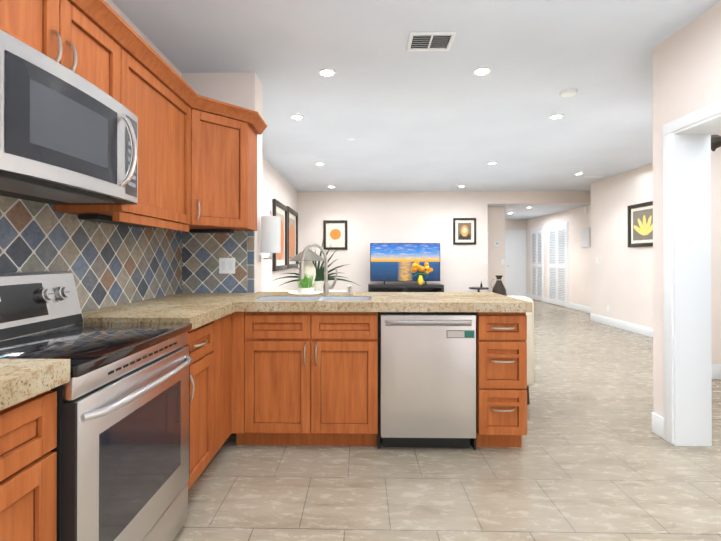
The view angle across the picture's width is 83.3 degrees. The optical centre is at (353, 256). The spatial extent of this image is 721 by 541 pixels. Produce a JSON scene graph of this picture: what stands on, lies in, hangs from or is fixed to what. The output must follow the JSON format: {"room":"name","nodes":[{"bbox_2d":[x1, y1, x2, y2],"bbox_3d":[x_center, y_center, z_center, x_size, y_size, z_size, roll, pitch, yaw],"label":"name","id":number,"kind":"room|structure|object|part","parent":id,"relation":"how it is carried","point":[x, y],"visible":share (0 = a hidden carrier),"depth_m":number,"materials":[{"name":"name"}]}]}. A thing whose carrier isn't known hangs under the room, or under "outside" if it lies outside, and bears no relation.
{"room":"kitchen","nodes":[
{"label":"kitchen","id":0,"kind":"room"},
{"bbox_2d":[104,0,296,291],"bbox_3d":[-1.417,-0.113,3.876,0.120,2.700,11.300,0,0,1],"label":"wall","id":1,"kind":"structure","parent":0,"point":[276,185],"depth_m":6.37,"materials":[{"name":"paint"}]},
{"bbox_2d":[0,0,120,102],"bbox_3d":[-1.218,-0.810,1.494,0.350,0.324,0.756,0,0,1],"label":"upper cabinet","id":2,"kind":"object","parent":1,"relation":"attached to","point":[68,35],"visible":0.6,"depth_m":1.52,"materials":[{"name":"brown wood"}]},
{"bbox_2d":[0,30,137,204],"bbox_3d":[-1.155,-0.440,1.490,0.471,0.404,0.752,0,0,1],"label":"over-the-range microwave","id":3,"kind":"object","parent":2,"relation":"attached to","point":[68,136],"visible":1,"depth_m":1.37,"materials":[{"name":"grey metal"}]},
{"bbox_2d":[0,195,181,311],"bbox_3d":[-1.397,0.029,1.715,0.008,0.800,3.020,0,0,1],"label":"backsplash","id":4,"kind":"structure","parent":1,"relation":"attached to","point":[107,264],"depth_m":2.15,"materials":[{"name":"tile"}]},
{"bbox_2d":[54,48,190,231],"bbox_3d":[-1.203,-0.567,2.256,0.350,0.805,0.765,0,0,1],"label":"upper cabinet","id":5,"kind":"object","parent":1,"relation":"attached to","point":[156,107],"visible":0.46,"depth_m":2.21,"materials":[{"name":"brown wood"}]},
{"bbox_2d":[78,214,153,227],"bbox_3d":[-1.290,-0.195,2.249,0.100,0.024,0.550,0,0,1],"label":"under-cabinet light","id":6,"kind":"object","parent":5,"relation":"attached to","point":[98,218],"depth_m":2.05,"materials":[{"name":"black"}]},
{"bbox_2d":[188,109,256,230],"bbox_3d":[-1.063,-0.587,2.921,0.602,0.760,0.574,0,0,1],"label":"upper cabinet","id":7,"kind":"object","parent":1,"relation":"attached to","point":[223,172],"visible":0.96,"depth_m":2.80,"materials":[{"name":"brown wood"}]},
{"bbox_2d":[68,0,266,134],"bbox_3d":[-0.912,-1.010,1.713,0.396,0.074,2.988,0,0,1],"label":"crown molding","id":8,"kind":"structure","parent":7,"relation":"attached to","point":[107,19],"depth_m":2.10,"materials":[{"name":"brown wood"}]},
{"bbox_2d":[188,229,234,232],"bbox_3d":[-1.064,-0.192,3.029,0.320,0.024,0.100,0,0,1],"label":"under-cabinet light","id":9,"kind":"object","parent":7,"relation":"attached to","point":[190,230],"depth_m":2.98,"materials":[{"name":"black"}]},
{"bbox_2d":[272,199,287,270],"bbox_3d":[-1.267,-0.351,7.035,0.048,1.160,1.080,0,0,1],"label":"picture frame","id":10,"kind":"object","parent":1,"relation":"attached to","point":[280,260],"visible":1,"depth_m":7.18,"materials":[{"name":"brown wood"}]},
{"bbox_2d":[286,206,297,268],"bbox_3d":[-1.243,-0.367,8.235,0.048,1.180,1.160,0,0,1],"label":"picture frame","id":11,"kind":"object","parent":1,"relation":"attached to","point":[292,233],"visible":0.71,"depth_m":8.30,"materials":[{"name":"brown wood"}]},
{"bbox_2d":[182,72,262,292],"bbox_3d":[-1.075,-0.115,3.344,0.585,2.700,0.250,0,0,1],"label":"wall","id":12,"kind":"structure","parent":0,"point":[243,89],"depth_m":3.23,"materials":[{"name":"paint"}]},
{"bbox_2d":[182,231,254,292],"bbox_3d":[-1.074,0.104,3.214,0.577,0.660,0.008,0,0,1],"label":"backsplash","id":13,"kind":"structure","parent":12,"relation":"attached to","point":[202,253],"depth_m":3.21,"materials":[{"name":"tile"}]},
{"bbox_2d":[219,258,234,273],"bbox_3d":[-1.000,0.069,3.205,0.128,0.124,0.008,0,0,1],"label":"outlet","id":14,"kind":"object","parent":13,"relation":"attached to","point":[226,265],"visible":1,"depth_m":3.20,"materials":[{"name":"white plastic"}]},
{"bbox_2d":[247,232,253,292],"bbox_3d":[-0.814,0.042,3.204,0.058,0.485,0.003,0,0,1],"label":"backsplash","id":15,"kind":"structure","parent":12,"relation":"attached to","point":[250,262],"depth_m":3.20,"materials":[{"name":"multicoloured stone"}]},
{"bbox_2d":[258,211,280,261],"bbox_3d":[-0.692,-0.170,3.337,0.179,0.424,0.160,0,0,1],"label":"paper towel roll","id":16,"kind":"object","parent":12,"relation":"attached to","point":[270,234],"visible":1,"depth_m":3.27,"materials":[{"name":"white paper"}]},
{"bbox_2d":[111,0,720,191],"bbox_3d":[1.977,-1.497,5.513,6.900,0.080,14.700,0,0,1],"label":"ceiling","id":17,"kind":"structure","parent":0,"point":[413,121],"depth_m":3.39,"materials":[{"name":"paint"}]},
{"bbox_2d":[290,114,303,118],"bbox_3d":[-0.590,-1.457,4.225,0.140,0.010,0.140,0,0,1],"label":"recessed light","id":18,"kind":"object","parent":17,"relation":"in","point":[295,116],"visible":1,"depth_m":4.21,"materials":[{"name":"white"}]},
{"bbox_2d":[318,68,335,76],"bbox_3d":[-0.210,-1.461,3.217,0.140,0.010,0.140,0,0,1],"label":"recessed light","id":19,"kind":"object","parent":17,"relation":"in","point":[327,72],"visible":1,"depth_m":3.21,"materials":[{"name":"white"}]},
{"bbox_2d":[406,32,455,50],"bbox_3d":[0.521,-1.461,2.757,0.300,0.012,0.230,0,0,1],"label":"ceiling vent","id":20,"kind":"object","parent":17,"relation":"in","point":[430,41],"visible":1,"depth_m":2.75,"materials":[{"name":"white metal"}]},
{"bbox_2d":[473,67,490,75],"bbox_3d":[1.010,-1.461,3.192,0.140,0.010,0.140,0,0,1],"label":"recessed light","id":21,"kind":"object","parent":17,"relation":"in","point":[479,71],"visible":1,"depth_m":3.19,"materials":[{"name":"white plastic"}]},
{"bbox_2d":[549,114,563,118],"bbox_3d":[2.100,-1.457,4.210,0.140,0.010,0.140,0,0,1],"label":"recessed light","id":22,"kind":"object","parent":17,"relation":"in","point":[555,116],"visible":0.98,"depth_m":4.21,"materials":[{"name":"white plastic"}]},
{"bbox_2d":[560,88,576,96],"bbox_3d":[1.898,-1.446,3.584,0.136,0.036,0.136,0,0,1],"label":"smoke detector","id":23,"kind":"object","parent":17,"relation":"attached to","point":[569,92],"visible":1,"depth_m":3.55,"materials":[{"name":"white plastic"}]},
{"bbox_2d":[583,176,602,177],"bbox_3d":[4.313,-1.444,7.296,0.300,0.012,0.150,0,0,1],"label":"ceiling vent","id":24,"kind":"object","parent":17,"relation":"in","point":[592,176],"visible":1,"depth_m":7.28,"materials":[{"name":"white"}]},
{"bbox_2d":[297,191,590,291],"bbox_3d":[2.076,-0.093,9.192,6.650,2.700,0.530,0,0,1],"label":"wall","id":25,"kind":"structure","parent":0,"point":[402,217],"depth_m":8.95,"materials":[{"name":"paint"}]},
{"bbox_2d":[323,220,346,249],"bbox_3d":[-0.404,-0.484,8.960,0.530,0.650,0.033,0,0,1],"label":"picture frame","id":26,"kind":"object","parent":25,"relation":"attached to","point":[334,234],"visible":0.96,"depth_m":8.96,"materials":[{"name":"white paper"}]},
{"bbox_2d":[453,218,475,244],"bbox_3d":[2.435,-0.564,8.903,0.500,0.580,0.033,0,0,1],"label":"framed picture","id":27,"kind":"object","parent":25,"relation":"attached to","point":[464,231],"visible":1,"depth_m":8.91,"materials":[{"name":"brown wood"}]},
{"bbox_2d":[173,299,720,540],"bbox_3d":[1.977,1.273,5.503,6.900,0.060,14.700,0,0,1],"label":"floor","id":28,"kind":"structure","parent":0,"point":[594,457],"depth_m":2.25,"materials":[{"name":"tile"}]},
{"bbox_2d":[0,389,56,540],"bbox_3d":[-1.096,0.780,0.661,0.642,0.890,0.890,0,0,1],"label":"base cabinet","id":29,"kind":"object","parent":28,"relation":"on","point":[28,473],"visible":1,"depth_m":1.02,"materials":[{"name":"brown wood"}]},
{"bbox_2d":[0,359,69,409],"bbox_3d":[-1.094,0.305,0.651,0.634,0.060,0.908,0,0,1],"label":"countertop","id":30,"kind":"structure","parent":29,"relation":"on","point":[21,380],"depth_m":0.99,"materials":[{"name":"beige stone"}]},
{"bbox_2d":[0,271,192,540],"bbox_3d":[-1.041,0.645,1.485,0.700,1.165,0.750,0,0,1],"label":"range","id":31,"kind":"object","parent":28,"relation":"on","point":[122,449],"visible":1,"depth_m":1.43,"materials":[{"name":"silver metal"}]},
{"bbox_2d":[186,313,231,489],"bbox_3d":[-1.064,0.785,2.220,0.642,0.890,0.710,0,0,1],"label":"base cabinet","id":32,"kind":"object","parent":28,"relation":"on","point":[210,344],"visible":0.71,"depth_m":2.20,"materials":[{"name":"brown wood"}]},
{"bbox_2d":[81,300,235,330],"bbox_3d":[-1.063,0.310,2.203,0.634,0.060,0.668,0,0,1],"label":"countertop","id":33,"kind":"structure","parent":32,"relation":"on","point":[199,313],"depth_m":2.09,"materials":[{"name":"beige stone"}]},
{"bbox_2d":[232,312,377,445],"bbox_3d":[-0.305,0.788,2.852,0.925,0.890,0.656,0,0,1],"label":"base cabinet","id":34,"kind":"object","parent":28,"relation":"on","point":[304,378],"visible":0.96,"depth_m":2.57,"materials":[{"name":"brown wood"}]},
{"bbox_2d":[168,292,263,295],"bbox_3d":[-1.007,0.313,2.806,0.720,0.060,0.300,0,0,1],"label":"countertop","id":35,"kind":"structure","parent":34,"relation":"on","point":[257,293],"depth_m":3.07,"materials":[{"name":"beige stone"}]},
{"bbox_2d":[147,292,531,311],"bbox_3d":[-0.128,0.313,2.908,2.474,0.060,0.780,0,0,1],"label":"countertop","id":36,"kind":"structure","parent":34,"relation":"on","point":[380,301],"depth_m":2.53,"materials":[{"name":"beige stone"}]},
{"bbox_2d":[288,291,322,294],"bbox_3d":[-0.369,0.277,3.118,0.264,0.014,0.264,0,0,1],"label":"round plate","id":37,"kind":"object","parent":36,"relation":"on","point":[297,293],"visible":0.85,"depth_m":3.04,"materials":[{"name":"white ceramic"}]},
{"bbox_2d":[296,274,315,293],"bbox_3d":[-0.366,0.201,3.117,0.187,0.155,0.168,0,0,1],"label":"grass plant","id":38,"kind":"object","parent":37,"relation":"on","point":[303,288],"visible":0.92,"depth_m":3.08,"materials":[{"name":"green plant"}]},
{"bbox_2d":[256,296,370,300],"bbox_3d":[-0.271,0.418,2.791,0.806,0.259,0.374,0,0,1],"label":"sink basin","id":39,"kind":"object","parent":36,"relation":"in","point":[282,298],"visible":0.04,"depth_m":2.96,"materials":[{"name":"silver metal"}]},
{"bbox_2d":[299,243,337,294],"bbox_3d":[-0.261,0.090,3.029,0.288,0.387,0.125,0,0,1],"label":"faucet","id":40,"kind":"object","parent":36,"relation":"on","point":[326,287],"visible":1,"depth_m":3.04,"materials":[{"name":"silver metal"}]},
{"bbox_2d":[347,284,352,294],"bbox_3d":[-0.028,0.245,3.060,0.044,0.078,0.057,0,0,1],"label":"soap dispenser","id":41,"kind":"object","parent":36,"relation":"on","point":[349,290],"visible":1,"depth_m":3.06,"materials":[{"name":"silver metal"}]},
{"bbox_2d":[272,290,345,291],"bbox_3d":[-0.403,0.770,3.542,0.660,0.930,0.380,0,0,1],"label":"end table","id":42,"kind":"object","parent":28,"relation":"on","point":[296,290],"visible":0.1,"depth_m":3.70,"materials":[{"name":"white wood"}]},
{"bbox_2d":[288,249,323,286],"bbox_3d":[-0.399,0.107,3.505,0.330,0.396,0.330,0,0,1],"label":"table lamp","id":43,"kind":"object","parent":42,"relation":"on","point":[308,265],"visible":0.52,"depth_m":3.44,"materials":[{"name":"beige ceramic"}]},
{"bbox_2d":[275,239,357,290],"bbox_3d":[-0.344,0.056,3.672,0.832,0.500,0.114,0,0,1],"label":"spiky plant","id":44,"kind":"object","parent":42,"relation":"on","point":[319,277],"visible":0.67,"depth_m":3.70,"materials":[{"name":"green plant"}]},
{"bbox_2d":[368,284,443,291],"bbox_3d":[1.077,0.914,8.533,1.540,0.680,0.480,0,0,1],"label":"media console","id":45,"kind":"object","parent":28,"relation":"on","point":[405,288],"visible":0.35,"depth_m":8.46,"materials":[{"name":"grey wood"}]},
{"bbox_2d":[370,243,439,284],"bbox_3d":[1.079,0.141,8.526,1.465,0.864,0.260,0,0,1],"label":"screen","id":46,"kind":"object","parent":45,"relation":"on","point":[391,261],"visible":1,"depth_m":8.50,"materials":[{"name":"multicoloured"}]},
{"bbox_2d":[411,260,432,284],"bbox_3d":[1.404,0.318,8.330,0.462,0.511,0.197,0,0,1],"label":"flower vase","id":47,"kind":"object","parent":45,"relation":"on","point":[416,266],"visible":1,"depth_m":8.30,"materials":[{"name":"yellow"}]},
{"bbox_2d":[377,312,475,449],"bbox_3d":[0.472,0.788,2.830,0.629,0.890,0.669,0,0,1],"label":"dishwasher","id":48,"kind":"object","parent":28,"relation":"on","point":[427,379],"depth_m":2.54,"materials":[{"name":"silver metal"}]},
{"bbox_3d":[0.473,0.788,2.874,0.629,0.890,0.580,0,0,1],"label":"dishwasher base cabinet fillers","id":49,"kind":"part","parent":48,"relation":"part of","materials":[{"name":"silver metal"}]},
{"bbox_2d":[469,287,488,291],"bbox_3d":[2.638,0.950,8.562,0.400,0.610,0.400,0,0,1],"label":"side table","id":50,"kind":"object","parent":28,"relation":"on","point":[479,288],"visible":0.5,"depth_m":8.43,"materials":[{"name":"grey"}]},
{"bbox_2d":[490,275,506,295],"bbox_3d":[3.044,0.822,8.534,0.338,0.865,0.310,0,0,1],"label":"floor vase","id":51,"kind":"object","parent":28,"relation":"on","point":[498,288],"visible":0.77,"depth_m":8.46,"materials":[{"name":"brown"}]},
{"bbox_2d":[476,312,526,446],"bbox_3d":[0.939,0.788,2.829,0.303,0.890,0.652,0,0,1],"label":"base cabinet","id":52,"kind":"object","parent":28,"relation":"on","point":[501,380],"visible":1,"depth_m":2.54,"materials":[{"name":"brown wood"}]},
{"bbox_2d":[509,296,533,403],"bbox_3d":[0.758,0.789,3.849,1.530,0.895,0.940,0,0,1],"label":"sofa","id":53,"kind":"object","parent":28,"relation":"on","point":[530,348],"visible":0.06,"depth_m":3.37,"materials":[{"name":"beige fabric"}]},
{"bbox_2d":[488,207,504,291],"bbox_3d":[3.194,0.049,11.084,0.710,2.430,3.300,0,0,1],"label":"wall block","id":54,"kind":"object","parent":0,"point":[496,226],"visible":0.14,"depth_m":9.43,"materials":[{"name":"paint"}]},
{"bbox_2d":[505,220,526,229],"bbox_3d":[4.526,0.055,12.658,1.890,2.430,0.100,0,0,1],"label":"wall","id":55,"kind":"structure","parent":0,"point":[515,224],"depth_m":12.60,"materials":[{"name":"paint"}]},
{"bbox_2d":[506,232,525,296],"bbox_3d":[5.019,0.245,12.552,0.600,2.030,0.086,0,0,1],"label":"door","id":56,"kind":"structure","parent":55,"relation":"in","point":[515,267],"depth_m":12.56,"materials":[{"name":"white"}]},
{"bbox_2d":[505,230,526,296],"bbox_3d":[5.005,0.215,12.587,0.710,2.110,0.020,0,0,1],"label":"door frame","id":57,"kind":"structure","parent":55,"relation":"attached to","point":[525,231],"depth_m":12.57,"materials":[{"name":"white"}]},
{"bbox_2d":[488,204,590,219],"bbox_3d":[4.210,-1.302,10.869,2.450,0.270,3.700,0,0,1],"label":"ceiling","id":58,"kind":"structure","parent":0,"point":[520,211],"depth_m":9.99,"materials":[{"name":"paint"}]},
{"bbox_2d":[527,205,590,306],"bbox_3d":[5.374,-0.089,10.291,0.100,2.700,4.600,0,0,1],"label":"wall","id":59,"kind":"structure","parent":0,"point":[579,269],"depth_m":9.81,"materials":[{"name":"paint"}]},
{"bbox_2d":[531,229,542,300],"bbox_3d":[5.328,0.227,11.816,0.044,2.040,0.764,0,0,1],"label":"bifold door","id":60,"kind":"structure","parent":59,"relation":"in","point":[536,264],"depth_m":11.77,"materials":[{"name":"white wood"}]},
{"bbox_2d":[530,222,567,307],"bbox_3d":[5.331,0.194,11.161,0.020,2.140,2.200,0,0,1],"label":"door frame","id":61,"kind":"structure","parent":59,"relation":"attached to","point":[552,225],"depth_m":10.30,"materials":[{"name":"white wood"}]},
{"bbox_2d":[548,225,565,306],"bbox_3d":[5.304,0.222,10.596,0.044,2.040,0.944,0,0,1],"label":"bifold door","id":62,"kind":"structure","parent":59,"relation":"in","point":[556,265],"depth_m":10.55,"materials":[{"name":"white wood"}]},
{"bbox_2d":[527,294,590,312],"bbox_3d":[5.316,1.191,10.287,0.015,0.140,4.600,0,0,1],"label":"baseboard","id":63,"kind":"structure","parent":59,"relation":"attached to","point":[583,308],"depth_m":9.62,"materials":[{"name":"white paint"}]},
{"bbox_2d":[581,227,589,246],"bbox_3d":[5.287,-0.443,9.254,0.028,0.440,0.360,0,0,1],"label":"panel","id":64,"kind":"object","parent":59,"relation":"attached to","point":[585,237],"visible":0.98,"depth_m":9.23,"materials":[{"name":"white plastic"}]},
{"bbox_2d":[591,163,652,327],"bbox_3d":[4.928,-0.116,3.048,0.700,2.700,9.900,0,0,1],"label":"wall","id":65,"kind":"structure","parent":0,"point":[622,279],"depth_m":7.08,"materials":[{"name":"paint"}]},
{"bbox_2d":[590,313,652,336],"bbox_3d":[4.632,1.175,6.125,0.015,0.140,3.750,0,0,1],"label":"baseboard","id":66,"kind":"structure","parent":65,"relation":"attached to","point":[638,329],"depth_m":6.98,"materials":[{"name":"white"}]},
{"bbox_2d":[627,201,652,246],"bbox_3d":[4.628,-0.513,6.447,0.033,0.700,0.800,0,0,1],"label":"framed picture","id":67,"kind":"object","parent":65,"relation":"attached to","point":[640,224],"visible":0.56,"depth_m":6.55,"materials":[{"name":"brown wood"}]},
{"bbox_2d":[652,1,720,417],"bbox_3d":[2.171,-0.126,0.508,0.210,2.700,4.710,0,0,1],"label":"wall","id":68,"kind":"structure","parent":0,"point":[686,69],"depth_m":2.69,"materials":[{"name":"paint"}]},
{"bbox_2d":[652,412,663,438],"bbox_3d":[2.058,1.154,0.506,0.015,0.140,4.710,0,0,1],"label":"baseboard","id":69,"kind":"structure","parent":68,"relation":"attached to","point":[657,424],"depth_m":2.80,"materials":[{"name":"white"}]},
{"bbox_2d":[663,100,720,445],"bbox_3d":[2.199,0.168,2.157,0.244,2.125,1.160,0,0,1],"label":"door frame","id":70,"kind":"structure","parent":68,"relation":"attached to","point":[687,274],"depth_m":2.65,"materials":[{"name":"white wood"}]},
{"bbox_2d":[711,131,720,363],"bbox_3d":[3.950,-0.112,4.193,1.300,2.700,0.150,0,0,1],"label":"wall","id":71,"kind":"structure","parent":0,"point":[716,256],"depth_m":4.12,"materials":[{"name":"paint"}]},
{"bbox_2d":[711,134,720,150],"bbox_3d":[2.412,-0.771,2.751,0.182,0.112,0.124,0,0,1],"label":"sconce","id":72,"kind":"object","parent":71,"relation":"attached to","point":[715,141],"visible":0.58,"depth_m":2.71,"materials":[{"name":"brown metal"}]},
{"bbox_2d":[712,364,720,378],"bbox_3d":[3.949,1.163,4.106,1.300,0.150,0.015,0,0,1],"label":"baseboard","id":73,"kind":"structure","parent":71,"relation":"attached to","point":[716,371],"depth_m":4.10,"materials":[{"name":"white paint"}]}
]}

